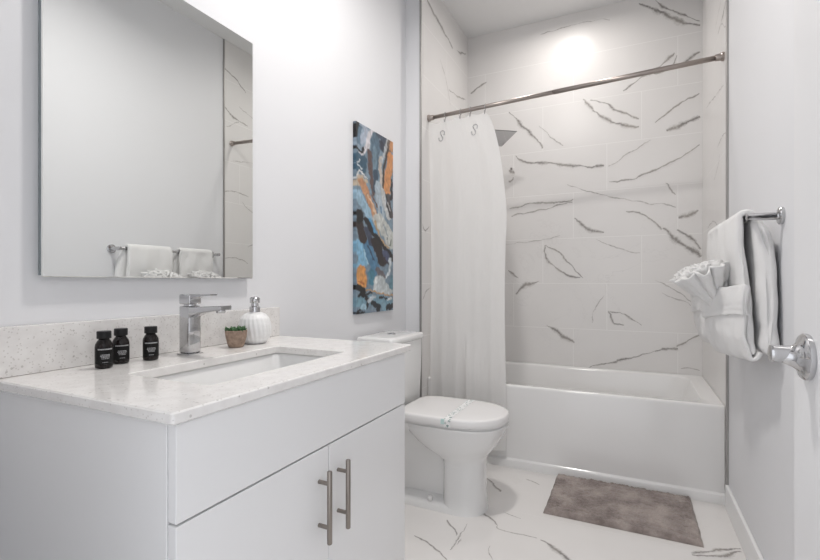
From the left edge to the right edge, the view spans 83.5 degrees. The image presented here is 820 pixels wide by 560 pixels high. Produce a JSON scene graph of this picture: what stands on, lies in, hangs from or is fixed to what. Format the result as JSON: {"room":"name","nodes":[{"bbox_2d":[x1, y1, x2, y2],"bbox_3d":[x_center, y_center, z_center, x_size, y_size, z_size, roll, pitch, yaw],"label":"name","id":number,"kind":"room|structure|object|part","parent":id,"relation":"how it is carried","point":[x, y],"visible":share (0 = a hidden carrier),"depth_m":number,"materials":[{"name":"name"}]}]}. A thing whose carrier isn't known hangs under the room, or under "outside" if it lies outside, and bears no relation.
{"room":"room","nodes":[
{"label":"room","id":0,"kind":"room"},
{"bbox_2d":[0,0,405,340],"bbox_3d":[-0.418,-0.405,2.107,0.100,2.930,3.335,0,0,26],"label":"wall","id":1,"kind":"structure","parent":0,"point":[320,67],"depth_m":1.83,"materials":[{"name":"paint"}]},
{"bbox_2d":[0,307,279,378],"bbox_3d":[-0.701,0.155,1.376,0.019,0.110,0.881,0,0,26],"label":"backsplash","id":2,"kind":"structure","parent":1,"relation":"attached to","point":[36,348],"depth_m":1.13,"materials":[{"name":"stone"}]},
{"bbox_2d":[38,0,252,277],"bbox_3d":[-0.712,-0.429,1.350,0.024,0.838,0.652,0,0,26],"label":"wall mirror","id":3,"kind":"object","parent":1,"relation":"attached to","point":[145,107],"visible":1,"depth_m":1.27,"materials":[{"name":"grey mirror"}]},
{"bbox_2d":[353,121,392,313],"bbox_3d":[-0.189,-0.312,2.443,0.018,0.955,0.390,0,0,26],"label":"painting","id":4,"kind":"object","parent":1,"relation":"attached to","point":[372,152],"visible":1,"depth_m":2.40,"materials":[{"name":"paint"}]},
{"bbox_2d":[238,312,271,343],"bbox_3d":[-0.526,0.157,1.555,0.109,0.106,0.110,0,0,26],"label":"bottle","id":5,"kind":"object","parent":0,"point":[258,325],"depth_m":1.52,"materials":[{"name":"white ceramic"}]},
{"bbox_2d":[406,0,467,396],"bbox_3d":[0.211,-0.405,3.175,0.106,2.930,0.865,0,0,26],"label":"wall","id":6,"kind":"structure","parent":0,"point":[444,43],"depth_m":2.81,"materials":[{"name":"stone"}]},
{"bbox_2d":[420,0,421,396],"bbox_3d":[0.064,-0.405,2.760,0.012,2.930,0.010,0,0,26],"label":"trim","id":7,"kind":"structure","parent":6,"relation":"attached to","point":[420,0],"depth_m":2.76,"materials":[{"name":"silver metal"}]},
{"bbox_2d":[495,130,516,145],"bbox_3d":[0.484,-1.008,3.083,0.468,0.184,0.266,0,0,26],"label":"shower","id":8,"kind":"object","parent":6,"relation":"attached to","point":[503,136],"visible":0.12,"depth_m":3.01,"materials":[{"name":"silver metal"}]},
{"bbox_2d":[427,52,724,121],"bbox_3d":[0.813,-1.046,2.531,1.541,0.114,0.042,0,0,25],"label":"shower curtain rod","id":9,"kind":"object","parent":6,"relation":"attached to","point":[718,57],"visible":1,"depth_m":2.45,"materials":[{"name":"silver metal"}]},
{"bbox_2d":[429,112,506,450],"bbox_3d":[0.328,-0.017,2.716,0.492,1.958,0.084,0,0,26],"label":"shower curtain","id":10,"kind":"object","parent":9,"relation":"hanging from","point":[468,200],"visible":0.88,"depth_m":2.71,"materials":[{"name":"white fabric"}]},
{"bbox_2d":[442,0,626,38],"bbox_3d":[0.393,-1.920,1.773,1.850,0.100,3.435,0,0,26],"label":"ceiling","id":11,"kind":"structure","parent":0,"point":[475,18],"depth_m":3.19,"materials":[{"name":"white paint"}]},
{"bbox_2d":[405,463,746,559],"bbox_3d":[0.318,1.110,1.618,1.850,0.101,5.992,0,0,26],"label":"floor","id":12,"kind":"structure","parent":0,"point":[514,526],"depth_m":1.91,"materials":[{"name":"tile"}]},
{"bbox_2d":[0,353,404,559],"bbox_3d":[-0.439,0.646,1.241,0.608,0.828,0.841,0,0,26],"label":"vanity cabinet","id":13,"kind":"object","parent":12,"relation":"on","point":[315,470],"visible":0.91,"depth_m":0.92,"materials":[{"name":"white wood"}]},
{"bbox_2d":[0,336,410,424],"bbox_3d":[-0.446,0.221,1.253,0.579,0.021,0.885,0,0,26],"label":"countertop","id":14,"kind":"structure","parent":13,"relation":"on","point":[130,389],"depth_m":0.97,"materials":[{"name":"stone"}]},
{"bbox_2d":[94,330,112,368],"bbox_3d":[-0.739,0.165,1.108,0.038,0.089,0.038,0,0,26],"label":"toiletry bottle","id":15,"kind":"object","parent":14,"relation":"on","point":[103,349],"visible":1,"depth_m":1.09,"materials":[{"name":"black plastic"}]},
{"bbox_2d":[112,328,129,363],"bbox_3d":[-0.737,0.165,1.170,0.038,0.089,0.038,0,0,26],"label":"toiletry bottle","id":16,"kind":"object","parent":14,"relation":"on","point":[121,344],"visible":0.99,"depth_m":1.16,"materials":[{"name":"black plastic"}]},
{"bbox_2d":[143,326,158,360],"bbox_3d":[-0.690,0.165,1.222,0.038,0.089,0.038,0,0,26],"label":"toiletry bottle","id":17,"kind":"object","parent":14,"relation":"on","point":[150,340],"visible":1,"depth_m":1.21,"materials":[{"name":"black plastic"}]},
{"bbox_2d":[177,294,230,355],"bbox_3d":[-0.579,0.123,1.295,0.168,0.174,0.049,0,0,26],"label":"faucet","id":18,"kind":"object","parent":14,"relation":"on","point":[190,314],"visible":1,"depth_m":1.30,"materials":[{"name":"silver metal"}]},
{"bbox_3d":[-0.599,0.055,1.304,0.116,0.038,0.042,0,0,26],"label":"lever","id":19,"kind":"part","parent":18,"relation":"part of","materials":[{"name":"silver metal"}]},
{"bbox_3d":[-0.561,0.088,1.286,0.128,0.040,0.041,0,0,26],"label":"spout","id":20,"kind":"part","parent":18,"relation":"part of","materials":[{"name":"silver metal"}]},
{"bbox_2d":[224,325,246,347],"bbox_3d":[-0.552,0.176,1.460,0.069,0.068,0.068,0,0,26],"label":"potted succulent","id":21,"kind":"object","parent":14,"relation":"on","point":[235,336],"visible":1,"depth_m":1.44,"materials":[{"name":"beige ceramic"}]},
{"bbox_2d":[153,353,322,384],"bbox_3d":[-0.417,0.301,1.204,0.309,0.138,0.536,0,0,26],"label":"sink","id":22,"kind":"object","parent":14,"relation":"in","point":[215,374],"visible":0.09,"depth_m":1.33,"materials":[{"name":"white ceramic"}]},
{"bbox_2d":[238,297,271,343],"bbox_3d":[-0.526,0.132,1.555,0.109,0.157,0.110,0,0,26],"label":"soap dispenser","id":23,"kind":"object","parent":14,"relation":"on","point":[257,323],"visible":0.9,"depth_m":1.52,"materials":[{"name":"white ceramic"}]},
{"bbox_3d":[-0.299,0.685,0.940,0.020,0.566,0.418,0,0,26],"label":"door","id":24,"kind":"part","parent":13,"relation":"part of","materials":[{"name":"white wood"}]},
{"bbox_3d":[-0.208,0.316,1.129,0.020,0.164,0.839,0,0,26],"label":"drawer","id":25,"kind":"part","parent":13,"relation":"part of","materials":[{"name":"white wood"}]},
{"bbox_3d":[-0.200,0.531,1.081,0.038,0.171,0.012,0,0,26],"label":"handle","id":26,"kind":"part","parent":13,"relation":"part of","materials":[{"name":"silver metal"}]},
{"bbox_3d":[-0.166,0.531,1.151,0.038,0.171,0.012,0,0,26],"label":"handle","id":27,"kind":"part","parent":13,"relation":"part of","materials":[{"name":"silver metal"}]},
{"bbox_3d":[-0.117,0.685,1.319,0.020,0.566,0.418,0,0,26],"label":"door","id":28,"kind":"part","parent":13,"relation":"part of","materials":[{"name":"white wood"}]},
{"bbox_2d":[357,330,508,517],"bbox_3d":[0.124,0.663,2.241,0.714,0.793,0.381,0,0,26],"label":"toilet","id":29,"kind":"object","parent":12,"relation":"on","point":[446,468],"visible":0.8,"depth_m":2.10,"materials":[{"name":"white ceramic"}]},
{"bbox_3d":[-0.095,0.288,2.357,0.219,0.033,0.363,0,0,26],"label":"tank lid","id":30,"kind":"part","parent":29,"relation":"part of","materials":[{"name":"white ceramic"}]},
{"bbox_3d":[-0.095,0.481,2.357,0.203,0.351,0.345,0,0,26],"label":"tank","id":31,"kind":"part","parent":29,"relation":"part of","materials":[{"name":"white ceramic"}]},
{"bbox_3d":[0.215,0.648,2.192,0.487,0.007,0.350,0,0,26],"label":"seat","id":32,"kind":"part","parent":29,"relation":"part of","materials":[{"name":"white plastic"}]},
{"bbox_3d":[0.221,0.623,2.189,0.495,0.040,0.370,0,0,26],"label":"lid","id":33,"kind":"part","parent":29,"relation":"part of","materials":[{"name":"white plastic"}]},
{"bbox_2d":[441,400,474,427],"bbox_3d":[0.236,0.622,2.181,0.045,0.039,0.373,0,0,26],"label":"band","id":34,"kind":"object","parent":29,"relation":"on","point":[446,422],"visible":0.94,"depth_m":2.07,"materials":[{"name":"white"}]},
{"bbox_2d":[428,361,724,504],"bbox_3d":[0.968,0.828,2.854,1.535,0.465,0.782,0,0,26],"label":"bathtub","id":35,"kind":"object","parent":12,"relation":"on","point":[663,432],"visible":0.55,"depth_m":2.43,"materials":[{"name":"white ceramic"}]},
{"bbox_2d":[543,474,703,547],"bbox_3d":[0.984,1.045,2.156,0.626,0.028,0.438,0,0,26],"label":"bath mat","id":36,"kind":"object","parent":12,"relation":"on","point":[658,514],"visible":1,"depth_m":2.10,"materials":[{"name":"grey fabric"}]},
{"bbox_2d":[468,0,702,375],"bbox_3d":[1.115,-0.405,3.274,1.850,2.930,0.102,0,0,26],"label":"wall","id":37,"kind":"structure","parent":0,"point":[603,183],"depth_m":3.13,"materials":[{"name":"tile"}]},
{"bbox_2d":[702,0,793,559],"bbox_3d":[1.156,-0.405,1.350,0.107,2.930,3.335,0,0,26],"label":"wall","id":38,"kind":"structure","parent":0,"point":[761,32],"depth_m":1.65,"materials":[{"name":"paint"}]},
{"bbox_2d":[726,0,728,484],"bbox_3d":[1.481,-0.405,2.144,0.010,2.930,0.012,0,0,26],"label":"trim","id":39,"kind":"structure","parent":38,"relation":"attached to","point":[727,1],"depth_m":2.14,"materials":[{"name":"silver metal"}]},
{"bbox_2d":[700,209,779,361],"bbox_3d":[1.106,0.019,1.560,0.171,0.491,0.367,0,0,26],"label":"towel","id":40,"kind":"object","parent":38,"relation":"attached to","point":[741,317],"visible":0.91,"depth_m":1.45,"materials":[{"name":"white fabric"}]},
{"bbox_2d":[675,259,728,302],"bbox_3d":[1.047,0.009,1.647,0.168,0.170,0.253,0,0,26],"label":"cloth","id":41,"kind":"object","parent":40,"relation":"in","point":[704,278],"visible":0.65,"depth_m":1.59,"materials":[{"name":"white fabric"}]},
{"bbox_2d":[725,485,763,559],"bbox_3d":[0.957,1.004,1.058,0.014,0.112,2.397,0,0,26],"label":"baseboard","id":42,"kind":"structure","parent":38,"relation":"attached to","point":[749,546],"depth_m":1.83,"materials":[{"name":"white paint"}]},
{"bbox_2d":[743,207,785,224],"bbox_3d":[1.234,-0.196,1.724,0.091,0.053,0.786,0,0,26],"label":"towel bar","id":43,"kind":"object","parent":38,"relation":"attached to","point":[779,216],"visible":0.47,"depth_m":1.38,"materials":[{"name":"silver metal"}]},
{"bbox_2d":[691,224,719,342],"bbox_3d":[1.262,0.020,1.884,0.169,0.493,0.301,0,0,26],"label":"towel","id":44,"kind":"object","parent":43,"relation":"hanging from","point":[712,236],"visible":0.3,"depth_m":1.92,"materials":[{"name":"white fabric"}]},
{"bbox_2d":[669,264,698,297],"bbox_3d":[1.187,0.009,1.933,0.168,0.172,0.256,0,0,26],"label":"cloth","id":45,"kind":"object","parent":44,"relation":"in","point":[677,275],"visible":0.13,"depth_m":1.93,"materials":[{"name":"white fabric"}]},
{"bbox_2d":[706,224,719,260],"bbox_3d":[1.286,-0.001,1.873,0.117,0.453,0.300,0,0,26],"label":"drape","id":46,"kind":"object","parent":44,"relation":"hanging from","point":[712,236],"depth_m":1.86,"materials":[{"name":"white fabric"}]},
{"bbox_3d":[-0.326,-0.405,0.279,1.650,2.930,0.120,0,0,26],"label":"wall","id":47,"kind":"structure","parent":0,"visible":0},
{"bbox_2d":[768,0,819,559],"bbox_3d":[0.512,0.034,0.408,0.164,2.028,0.822,0,0,26],"label":"door","id":48,"kind":"structure","parent":47,"relation":"in","point":[803,355],"depth_m":0.73,"materials":[{"name":"white paint"}]},
{"bbox_3d":[0.606,0.120,0.735,0.050,0.074,0.074,0,0,26],"label":"knob","id":49,"kind":"part","parent":48,"relation":"part of","materials":[{"name":"silver metal"}]}
]}

